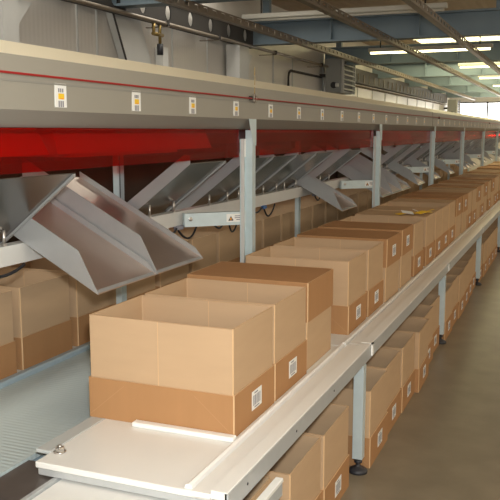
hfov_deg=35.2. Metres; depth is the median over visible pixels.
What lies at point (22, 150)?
panel
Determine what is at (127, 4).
cross beam
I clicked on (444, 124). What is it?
cover
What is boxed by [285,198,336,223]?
carton
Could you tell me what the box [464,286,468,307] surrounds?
tray
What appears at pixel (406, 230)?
carton
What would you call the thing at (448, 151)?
chute
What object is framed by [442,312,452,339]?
tray
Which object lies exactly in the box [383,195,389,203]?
carton
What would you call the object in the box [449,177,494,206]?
carton
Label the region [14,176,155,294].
chute
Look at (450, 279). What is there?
carton
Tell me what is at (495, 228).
carton
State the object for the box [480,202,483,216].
tray
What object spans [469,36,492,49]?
lamp
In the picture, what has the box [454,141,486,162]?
chute
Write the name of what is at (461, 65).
lamp
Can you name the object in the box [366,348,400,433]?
carton
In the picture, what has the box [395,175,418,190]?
carton
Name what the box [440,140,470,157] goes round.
chute
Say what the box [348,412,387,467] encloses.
tray
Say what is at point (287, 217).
carton
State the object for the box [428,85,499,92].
cross beam
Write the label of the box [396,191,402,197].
carton
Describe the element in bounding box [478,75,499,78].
lamp
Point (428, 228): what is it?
carton
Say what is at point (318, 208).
carton
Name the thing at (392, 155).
chute
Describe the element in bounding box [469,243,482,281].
carton
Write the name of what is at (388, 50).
lamp
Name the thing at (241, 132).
track
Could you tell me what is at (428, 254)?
tray
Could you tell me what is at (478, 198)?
carton
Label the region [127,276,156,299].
carton
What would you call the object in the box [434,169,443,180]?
carton
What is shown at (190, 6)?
cable tray
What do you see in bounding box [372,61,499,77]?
cross beam
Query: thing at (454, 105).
heater
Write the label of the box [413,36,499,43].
window
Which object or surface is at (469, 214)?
tray
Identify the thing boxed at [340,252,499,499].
floor
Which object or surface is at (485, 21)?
cross beam
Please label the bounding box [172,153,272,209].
chute
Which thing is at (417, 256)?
tray
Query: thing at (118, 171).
support post
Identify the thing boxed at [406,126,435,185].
support post
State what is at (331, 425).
carton
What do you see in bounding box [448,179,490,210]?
carton
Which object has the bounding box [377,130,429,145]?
panel
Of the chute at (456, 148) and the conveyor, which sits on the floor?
the conveyor
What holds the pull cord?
attached to the cover at (444, 124)
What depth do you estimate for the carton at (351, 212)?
9.51 m
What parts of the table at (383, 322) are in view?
rail, leg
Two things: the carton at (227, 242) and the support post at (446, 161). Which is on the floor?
the support post at (446, 161)
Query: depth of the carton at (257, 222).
6.62 m
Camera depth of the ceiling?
12.61 m
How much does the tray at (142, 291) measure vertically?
0.160 m
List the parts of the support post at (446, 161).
bracket arm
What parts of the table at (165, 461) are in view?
rail, leg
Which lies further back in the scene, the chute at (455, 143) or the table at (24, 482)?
the chute at (455, 143)
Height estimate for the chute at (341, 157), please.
0.465 m
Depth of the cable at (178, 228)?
4.55 m
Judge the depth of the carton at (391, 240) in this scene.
5.25 m
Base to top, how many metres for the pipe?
0.760 m
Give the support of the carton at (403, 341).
on the floor
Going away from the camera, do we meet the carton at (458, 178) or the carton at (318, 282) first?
the carton at (318, 282)
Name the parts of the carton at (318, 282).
lid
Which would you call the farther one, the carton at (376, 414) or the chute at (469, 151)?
the chute at (469, 151)
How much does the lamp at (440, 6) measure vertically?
0.148 m
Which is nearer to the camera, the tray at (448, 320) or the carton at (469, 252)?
the tray at (448, 320)
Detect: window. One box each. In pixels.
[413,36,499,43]
[460,102,499,131]
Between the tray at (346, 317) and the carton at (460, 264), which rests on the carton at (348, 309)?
the tray at (346, 317)
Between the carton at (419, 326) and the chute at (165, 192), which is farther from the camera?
the carton at (419, 326)
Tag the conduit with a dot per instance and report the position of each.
(84, 2)
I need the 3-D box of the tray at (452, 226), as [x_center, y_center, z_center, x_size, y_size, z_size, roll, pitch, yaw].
[1.751,-0.176,8.045,0.617,0.160,0.419,3,9,22]
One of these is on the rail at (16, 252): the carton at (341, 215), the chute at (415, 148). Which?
the chute at (415, 148)
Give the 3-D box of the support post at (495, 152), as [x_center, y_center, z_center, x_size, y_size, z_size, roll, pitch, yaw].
[6.009,-2.115,19.576,0.500,1.775,0.149,-5,10,-30]
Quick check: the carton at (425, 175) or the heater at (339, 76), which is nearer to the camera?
the carton at (425, 175)
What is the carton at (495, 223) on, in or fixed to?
on the floor
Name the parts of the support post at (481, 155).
bracket arm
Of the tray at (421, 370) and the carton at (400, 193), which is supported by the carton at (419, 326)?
the tray at (421, 370)
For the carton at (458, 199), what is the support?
on the table at (456, 249)
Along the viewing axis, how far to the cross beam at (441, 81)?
21.96 m
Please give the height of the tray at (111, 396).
0.160 m
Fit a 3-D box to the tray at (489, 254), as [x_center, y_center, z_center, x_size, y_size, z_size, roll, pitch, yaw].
[2.729,0.133,10.036,0.617,0.160,0.419,3,9,22]
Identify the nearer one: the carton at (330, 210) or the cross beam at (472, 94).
the carton at (330, 210)
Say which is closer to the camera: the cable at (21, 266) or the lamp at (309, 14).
the cable at (21, 266)
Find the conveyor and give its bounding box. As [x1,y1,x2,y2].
[0,341,90,476]
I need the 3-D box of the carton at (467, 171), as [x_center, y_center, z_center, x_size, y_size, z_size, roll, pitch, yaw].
[4.025,-1.127,13.523,0.619,0.417,0.419,4,9,22]
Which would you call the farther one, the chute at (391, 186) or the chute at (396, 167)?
the chute at (396, 167)
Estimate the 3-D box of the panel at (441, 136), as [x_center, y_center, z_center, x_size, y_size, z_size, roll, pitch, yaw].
[3.030,-1.748,12.085,0.014,0.160,2.950,3,9,22]
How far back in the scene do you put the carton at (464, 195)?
8.73 m
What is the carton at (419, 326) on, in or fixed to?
on the floor
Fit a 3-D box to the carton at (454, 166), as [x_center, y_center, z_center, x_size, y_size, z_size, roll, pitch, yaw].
[4.278,-1.692,17.633,0.617,0.405,0.419,3,9,22]
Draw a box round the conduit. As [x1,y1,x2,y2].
[67,0,328,67]
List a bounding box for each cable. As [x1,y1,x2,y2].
[0,263,25,277]
[167,225,196,238]
[214,203,274,231]
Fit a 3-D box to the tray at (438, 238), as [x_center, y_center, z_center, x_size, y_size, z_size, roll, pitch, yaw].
[1.421,-0.053,7.227,0.617,0.160,0.419,3,9,21]
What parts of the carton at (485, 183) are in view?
lid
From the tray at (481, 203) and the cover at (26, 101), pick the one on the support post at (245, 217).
the cover at (26, 101)
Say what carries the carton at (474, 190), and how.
on the table at (488, 217)
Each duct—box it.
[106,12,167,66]
[355,68,446,102]
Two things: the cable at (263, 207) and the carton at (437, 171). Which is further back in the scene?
the carton at (437, 171)
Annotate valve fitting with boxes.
[151,23,163,54]
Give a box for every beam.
[62,0,252,48]
[112,0,248,8]
[252,0,499,45]
[324,40,499,65]
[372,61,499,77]
[404,76,499,86]
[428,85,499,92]
[446,92,499,97]
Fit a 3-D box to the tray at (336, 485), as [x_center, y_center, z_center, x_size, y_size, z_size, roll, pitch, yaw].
[0.116,1.078,3.736,0.617,0.160,0.419,3,9,22]
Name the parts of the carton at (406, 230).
lid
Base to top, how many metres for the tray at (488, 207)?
0.160 m
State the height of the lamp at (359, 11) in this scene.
0.111 m
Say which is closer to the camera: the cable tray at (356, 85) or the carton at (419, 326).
the carton at (419, 326)
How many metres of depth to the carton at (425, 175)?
14.14 m
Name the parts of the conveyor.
bed frame, rail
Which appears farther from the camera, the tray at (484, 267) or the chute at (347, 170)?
the tray at (484, 267)
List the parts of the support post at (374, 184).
bracket arm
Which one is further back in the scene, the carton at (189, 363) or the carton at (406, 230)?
the carton at (406, 230)
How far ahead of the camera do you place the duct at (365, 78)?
20.71 m
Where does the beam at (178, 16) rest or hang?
on the wall column at (12, 12)
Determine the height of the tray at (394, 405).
0.160 m
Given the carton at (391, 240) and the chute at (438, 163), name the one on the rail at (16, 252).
the chute at (438, 163)
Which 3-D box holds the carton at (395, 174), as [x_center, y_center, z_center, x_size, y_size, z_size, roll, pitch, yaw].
[2.713,-1.121,13.823,0.617,0.405,0.419,3,9,22]
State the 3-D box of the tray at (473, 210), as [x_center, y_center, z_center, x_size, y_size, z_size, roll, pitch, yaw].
[2.457,-0.429,9.734,0.617,0.160,0.419,3,9,22]
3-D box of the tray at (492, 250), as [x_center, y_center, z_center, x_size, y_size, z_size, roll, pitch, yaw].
[2.900,0.070,10.453,0.617,0.160,0.419,4,9,22]
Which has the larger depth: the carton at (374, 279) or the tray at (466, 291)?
the tray at (466, 291)
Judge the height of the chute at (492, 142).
0.465 m
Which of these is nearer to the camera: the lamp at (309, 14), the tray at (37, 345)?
the tray at (37, 345)
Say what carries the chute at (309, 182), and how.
on the rail at (16, 252)
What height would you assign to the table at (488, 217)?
0.640 m
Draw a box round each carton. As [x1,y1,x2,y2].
[0,257,115,345]
[0,269,72,369]
[0,289,16,379]
[89,295,273,436]
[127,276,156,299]
[145,278,306,401]
[155,241,188,288]
[168,225,239,262]
[171,231,216,272]
[187,261,332,369]
[230,220,260,251]
[243,476,270,499]
[245,246,366,334]
[255,204,311,232]
[255,209,294,241]
[255,214,279,248]
[264,434,321,499]
[270,201,324,228]
[273,237,383,316]
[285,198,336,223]
[297,228,400,302]
[301,195,347,220]
[302,403,348,499]
[311,193,356,216]
[318,221,412,287]
[330,367,387,467]
[336,188,371,209]
[337,190,366,212]
[339,216,423,276]
[355,210,433,265]
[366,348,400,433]
[368,205,442,257]
[379,202,448,250]
[380,331,414,412]
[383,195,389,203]
[389,198,454,243]
[390,193,395,200]
[395,174,423,189]
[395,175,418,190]
[395,317,428,392]
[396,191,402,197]
[398,177,413,192]
[398,194,461,238]
[399,178,408,194]
[408,191,467,233]
[408,305,433,363]
[413,173,427,187]
[418,189,471,228]
[419,295,439,352]
[423,187,476,224]
[428,184,480,219]
[428,283,452,339]
[434,165,455,176]
[434,168,446,179]
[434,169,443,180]
[434,170,440,183]
[437,183,483,216]
[439,180,487,212]
[446,164,458,175]
[446,268,464,318]
[446,275,457,326]
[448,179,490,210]
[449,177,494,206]
[452,261,469,307]
[456,176,496,204]
[459,175,498,201]
[459,255,472,296]
[462,173,499,199]
[464,250,475,289]
[465,171,499,173]
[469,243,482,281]
[475,239,487,276]
[477,167,499,168]
[482,234,490,269]
[483,230,494,264]
[487,226,497,258]
[490,220,499,249]
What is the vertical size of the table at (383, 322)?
0.640 m
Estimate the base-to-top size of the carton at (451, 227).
0.409 m
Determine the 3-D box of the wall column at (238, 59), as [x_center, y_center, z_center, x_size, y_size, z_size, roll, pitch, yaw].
[-0.126,-1.454,11.378,0.200,2.900,0.580,3,9,22]
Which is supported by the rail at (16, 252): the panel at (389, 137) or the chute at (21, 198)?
the chute at (21, 198)
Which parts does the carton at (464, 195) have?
lid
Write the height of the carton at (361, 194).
0.405 m
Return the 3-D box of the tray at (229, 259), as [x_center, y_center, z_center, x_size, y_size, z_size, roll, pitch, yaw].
[-0.435,0.142,6.229,0.617,0.160,0.419,3,9,22]
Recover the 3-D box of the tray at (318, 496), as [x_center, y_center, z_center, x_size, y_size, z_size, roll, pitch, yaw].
[-0.051,1.136,3.350,0.617,0.160,0.419,3,9,22]
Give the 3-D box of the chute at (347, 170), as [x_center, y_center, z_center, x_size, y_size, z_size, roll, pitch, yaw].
[1.066,-0.835,8.142,0.736,0.528,0.485,3,9,22]
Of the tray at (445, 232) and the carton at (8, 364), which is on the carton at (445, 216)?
the tray at (445, 232)
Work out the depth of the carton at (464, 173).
12.92 m
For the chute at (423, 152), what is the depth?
11.34 m
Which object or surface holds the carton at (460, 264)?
on the floor
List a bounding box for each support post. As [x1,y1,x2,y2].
[113,166,126,303]
[183,119,255,262]
[295,152,300,236]
[340,124,381,207]
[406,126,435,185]
[419,143,423,189]
[441,128,464,174]
[466,131,484,166]
[485,129,498,160]
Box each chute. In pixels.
[0,173,75,245]
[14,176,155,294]
[22,172,202,273]
[127,160,225,216]
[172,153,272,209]
[223,154,295,200]
[255,153,315,193]
[259,155,356,210]
[273,151,332,190]
[293,149,361,186]
[316,151,391,197]
[326,150,401,193]
[339,149,410,190]
[360,147,424,184]
[381,145,411,169]
[383,146,440,179]
[384,144,425,168]
[401,142,440,164]
[405,144,454,173]
[420,142,445,161]
[423,141,454,161]
[424,143,467,169]
[436,141,457,158]
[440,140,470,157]
[441,142,476,165]
[446,150,470,167]
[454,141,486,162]
[458,140,475,150]
[459,141,492,159]
[464,139,485,153]
[484,146,499,157]
[487,138,499,146]
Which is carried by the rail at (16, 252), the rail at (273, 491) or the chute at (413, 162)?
the chute at (413, 162)
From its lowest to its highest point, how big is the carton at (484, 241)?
0.405 m
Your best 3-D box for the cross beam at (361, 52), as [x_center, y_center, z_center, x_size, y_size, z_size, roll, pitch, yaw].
[6.354,-3.664,13.320,10.560,0.745,0.200,3,9,22]
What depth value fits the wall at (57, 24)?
10.05 m
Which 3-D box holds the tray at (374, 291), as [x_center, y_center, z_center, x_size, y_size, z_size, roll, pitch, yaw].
[0.499,0.279,5.014,0.617,0.160,0.419,3,9,22]
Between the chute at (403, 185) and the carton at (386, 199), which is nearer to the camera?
the chute at (403, 185)
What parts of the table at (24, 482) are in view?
plate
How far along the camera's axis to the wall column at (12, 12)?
6.49 m
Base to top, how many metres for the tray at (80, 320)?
0.160 m
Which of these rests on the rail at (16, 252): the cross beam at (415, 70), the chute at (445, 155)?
the chute at (445, 155)
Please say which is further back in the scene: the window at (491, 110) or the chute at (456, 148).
the window at (491, 110)
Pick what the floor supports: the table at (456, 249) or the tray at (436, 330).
the table at (456, 249)
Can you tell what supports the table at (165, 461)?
on the floor
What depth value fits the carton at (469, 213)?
9.23 m
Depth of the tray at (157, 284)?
5.16 m
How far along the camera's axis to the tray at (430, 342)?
5.86 m
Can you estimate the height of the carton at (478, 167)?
0.417 m
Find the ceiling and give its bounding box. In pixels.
[271,0,495,45]
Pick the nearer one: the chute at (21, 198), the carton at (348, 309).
the chute at (21, 198)
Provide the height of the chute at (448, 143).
0.465 m
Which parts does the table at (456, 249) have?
plate, rail, leg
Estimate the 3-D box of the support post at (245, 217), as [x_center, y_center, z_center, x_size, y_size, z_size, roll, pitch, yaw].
[-0.142,0.121,4.670,0.500,1.775,0.149,-5,10,-30]
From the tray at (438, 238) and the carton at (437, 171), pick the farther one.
the carton at (437, 171)
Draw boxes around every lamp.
[242,0,330,21]
[336,4,417,16]
[368,41,405,53]
[409,45,467,51]
[419,0,447,11]
[458,62,499,67]
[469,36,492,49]
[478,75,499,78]
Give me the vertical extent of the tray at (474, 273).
0.160 m
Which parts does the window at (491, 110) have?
frame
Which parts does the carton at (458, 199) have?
lid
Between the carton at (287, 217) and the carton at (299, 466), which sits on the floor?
the carton at (299, 466)
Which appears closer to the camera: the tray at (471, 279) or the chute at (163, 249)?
the chute at (163, 249)
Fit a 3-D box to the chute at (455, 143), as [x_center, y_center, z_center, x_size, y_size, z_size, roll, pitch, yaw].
[3.216,-1.640,13.272,0.512,0.465,0.455,3,9,22]
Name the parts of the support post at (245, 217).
bracket arm, joint plate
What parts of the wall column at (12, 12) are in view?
post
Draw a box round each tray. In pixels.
[0,340,16,379]
[14,319,72,369]
[70,303,115,345]
[89,365,273,436]
[127,288,156,299]
[155,0,475,99]
[155,277,186,288]
[227,257,239,261]
[273,339,306,401]
[296,0,499,95]
[315,490,321,499]
[320,454,348,499]
[331,292,366,334]
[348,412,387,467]
[355,84,446,104]
[365,279,383,316]
[387,389,400,433]
[400,369,414,412]
[402,0,499,74]
[411,249,423,276]
[414,353,428,392]
[423,241,433,265]
[428,338,433,363]
[433,325,439,352]
[434,235,441,257]
[442,229,448,250]
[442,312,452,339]
[449,224,454,243]
[452,302,457,326]
[457,293,464,318]
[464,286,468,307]
[466,212,471,228]
[469,278,472,296]
[471,208,476,224]
[472,272,475,289]
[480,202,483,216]
[482,259,486,276]
[486,197,490,210]
[487,253,490,269]
[490,249,493,264]
[494,245,496,258]
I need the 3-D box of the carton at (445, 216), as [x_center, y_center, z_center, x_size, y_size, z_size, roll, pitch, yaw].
[1.583,-0.235,7.614,0.619,0.405,0.419,3,9,22]
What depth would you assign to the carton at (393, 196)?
11.54 m
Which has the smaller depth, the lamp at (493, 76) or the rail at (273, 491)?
the rail at (273, 491)
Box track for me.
[239,130,375,142]
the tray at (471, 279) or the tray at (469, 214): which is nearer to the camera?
the tray at (471, 279)
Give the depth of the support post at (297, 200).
7.34 m
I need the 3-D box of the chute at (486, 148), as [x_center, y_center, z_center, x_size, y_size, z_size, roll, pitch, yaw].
[5.959,-2.613,19.997,0.736,0.528,0.485,3,9,22]
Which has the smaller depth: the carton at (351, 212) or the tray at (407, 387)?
the tray at (407, 387)
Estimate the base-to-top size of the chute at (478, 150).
0.528 m
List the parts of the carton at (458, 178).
lid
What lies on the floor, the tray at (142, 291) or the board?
the board
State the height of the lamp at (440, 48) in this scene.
0.109 m
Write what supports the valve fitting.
hanging from the beam at (178, 16)
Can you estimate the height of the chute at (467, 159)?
0.528 m
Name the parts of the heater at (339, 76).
frame, frame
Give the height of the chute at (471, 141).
0.465 m
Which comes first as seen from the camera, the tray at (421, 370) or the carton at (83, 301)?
the carton at (83, 301)
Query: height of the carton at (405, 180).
0.405 m
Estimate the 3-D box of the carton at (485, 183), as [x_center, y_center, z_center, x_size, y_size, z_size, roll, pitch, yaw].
[2.974,-0.747,10.986,0.619,0.417,0.419,4,9,22]
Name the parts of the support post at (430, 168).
bracket arm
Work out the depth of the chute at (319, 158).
6.34 m
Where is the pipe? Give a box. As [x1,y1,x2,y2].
[287,69,321,85]
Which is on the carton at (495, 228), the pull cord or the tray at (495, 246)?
the tray at (495, 246)
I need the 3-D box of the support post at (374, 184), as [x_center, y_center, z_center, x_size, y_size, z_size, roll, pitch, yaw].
[1.116,-0.336,7.719,0.500,1.775,0.149,-5,10,-30]
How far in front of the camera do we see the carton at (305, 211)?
7.85 m
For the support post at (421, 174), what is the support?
on the conveyor
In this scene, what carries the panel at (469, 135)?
hanging from the cover at (444, 124)
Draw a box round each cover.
[0,40,432,130]
[393,109,499,130]
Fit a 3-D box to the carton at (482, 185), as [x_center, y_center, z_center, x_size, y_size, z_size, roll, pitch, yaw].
[2.802,-0.677,10.563,0.619,0.405,0.419,3,9,22]
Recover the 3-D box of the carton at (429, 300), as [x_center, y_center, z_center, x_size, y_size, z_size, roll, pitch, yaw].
[1.165,0.575,6.264,0.619,0.405,0.419,4,9,22]
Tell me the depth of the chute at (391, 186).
8.38 m
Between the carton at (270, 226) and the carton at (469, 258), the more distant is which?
the carton at (469, 258)
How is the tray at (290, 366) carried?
on the carton at (288, 303)
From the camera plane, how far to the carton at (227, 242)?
6.11 m
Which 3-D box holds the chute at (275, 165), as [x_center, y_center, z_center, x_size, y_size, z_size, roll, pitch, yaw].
[0.006,-0.473,5.494,0.512,0.465,0.455,3,9,22]
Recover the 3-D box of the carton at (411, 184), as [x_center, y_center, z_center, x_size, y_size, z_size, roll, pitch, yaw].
[2.357,-0.994,12.979,0.617,0.405,0.419,3,9,22]
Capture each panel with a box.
[0,127,238,174]
[248,129,373,155]
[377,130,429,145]
[431,131,460,141]
[461,131,481,139]
[482,131,495,138]
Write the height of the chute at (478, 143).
0.465 m
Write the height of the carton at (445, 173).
0.405 m
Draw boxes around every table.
[0,460,167,499]
[35,342,373,499]
[331,263,449,353]
[428,227,483,285]
[466,207,499,251]
[491,200,499,208]
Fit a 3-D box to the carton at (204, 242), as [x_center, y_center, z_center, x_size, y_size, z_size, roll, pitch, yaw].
[-0.604,0.085,5.786,0.617,0.405,0.419,3,9,22]
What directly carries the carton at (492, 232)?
on the floor
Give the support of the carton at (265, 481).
on the floor
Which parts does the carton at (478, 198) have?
lid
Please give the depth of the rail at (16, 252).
4.79 m
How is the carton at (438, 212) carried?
on the table at (456, 249)
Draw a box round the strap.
[396,209,432,214]
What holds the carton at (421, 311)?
on the floor
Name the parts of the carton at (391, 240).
lid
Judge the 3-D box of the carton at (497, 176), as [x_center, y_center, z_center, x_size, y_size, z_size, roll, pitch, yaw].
[3.672,-0.995,12.679,0.619,0.405,0.419,3,9,22]
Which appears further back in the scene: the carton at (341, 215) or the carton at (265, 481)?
the carton at (341, 215)
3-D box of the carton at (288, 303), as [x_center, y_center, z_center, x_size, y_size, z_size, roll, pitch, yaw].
[-0.102,0.379,3.519,0.619,0.405,0.419,3,9,22]
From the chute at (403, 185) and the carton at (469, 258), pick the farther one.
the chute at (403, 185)
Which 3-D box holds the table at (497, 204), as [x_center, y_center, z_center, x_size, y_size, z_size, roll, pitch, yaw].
[3.812,-0.514,12.729,0.768,0.640,2.652,3,9,22]
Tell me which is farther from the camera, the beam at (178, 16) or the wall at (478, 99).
the wall at (478, 99)
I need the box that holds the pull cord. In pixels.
[0,70,494,123]
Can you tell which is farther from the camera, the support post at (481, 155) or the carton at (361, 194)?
the support post at (481, 155)
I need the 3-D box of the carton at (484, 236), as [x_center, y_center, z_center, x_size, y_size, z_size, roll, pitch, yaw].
[2.729,0.012,10.017,0.619,0.405,0.419,3,9,22]
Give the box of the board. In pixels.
[0,143,453,242]
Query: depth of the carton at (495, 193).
12.23 m
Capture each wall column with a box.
[0,0,31,42]
[226,44,252,79]
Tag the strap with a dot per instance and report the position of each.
(403, 211)
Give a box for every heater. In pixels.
[319,58,355,94]
[444,99,460,112]
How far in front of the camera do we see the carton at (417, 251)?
6.30 m
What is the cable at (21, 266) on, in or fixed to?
attached to the rail at (16, 252)
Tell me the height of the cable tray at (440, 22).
0.080 m
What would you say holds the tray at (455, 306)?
on the carton at (450, 279)
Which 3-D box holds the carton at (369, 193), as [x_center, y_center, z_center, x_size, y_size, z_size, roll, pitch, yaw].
[1.313,-0.613,10.440,0.617,0.405,0.419,3,9,22]
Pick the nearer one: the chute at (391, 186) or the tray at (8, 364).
the tray at (8, 364)
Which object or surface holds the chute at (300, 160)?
on the rail at (16, 252)
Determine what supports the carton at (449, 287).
on the floor
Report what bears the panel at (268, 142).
hanging from the cover at (26, 101)
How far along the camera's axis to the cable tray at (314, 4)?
10.07 m
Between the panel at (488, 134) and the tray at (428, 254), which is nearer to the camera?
the tray at (428, 254)
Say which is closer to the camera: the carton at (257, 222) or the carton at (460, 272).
the carton at (257, 222)
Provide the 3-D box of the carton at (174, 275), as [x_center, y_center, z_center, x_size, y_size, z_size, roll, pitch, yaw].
[-0.778,0.148,5.362,0.617,0.405,0.419,4,9,22]
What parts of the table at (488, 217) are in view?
rail, leg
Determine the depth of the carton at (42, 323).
3.97 m
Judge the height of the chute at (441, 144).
0.465 m
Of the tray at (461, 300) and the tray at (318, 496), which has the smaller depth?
the tray at (318, 496)
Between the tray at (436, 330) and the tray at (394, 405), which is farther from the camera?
the tray at (436, 330)
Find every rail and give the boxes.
[0,150,484,267]
[256,477,282,499]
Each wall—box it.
[19,0,449,110]
[450,97,499,170]

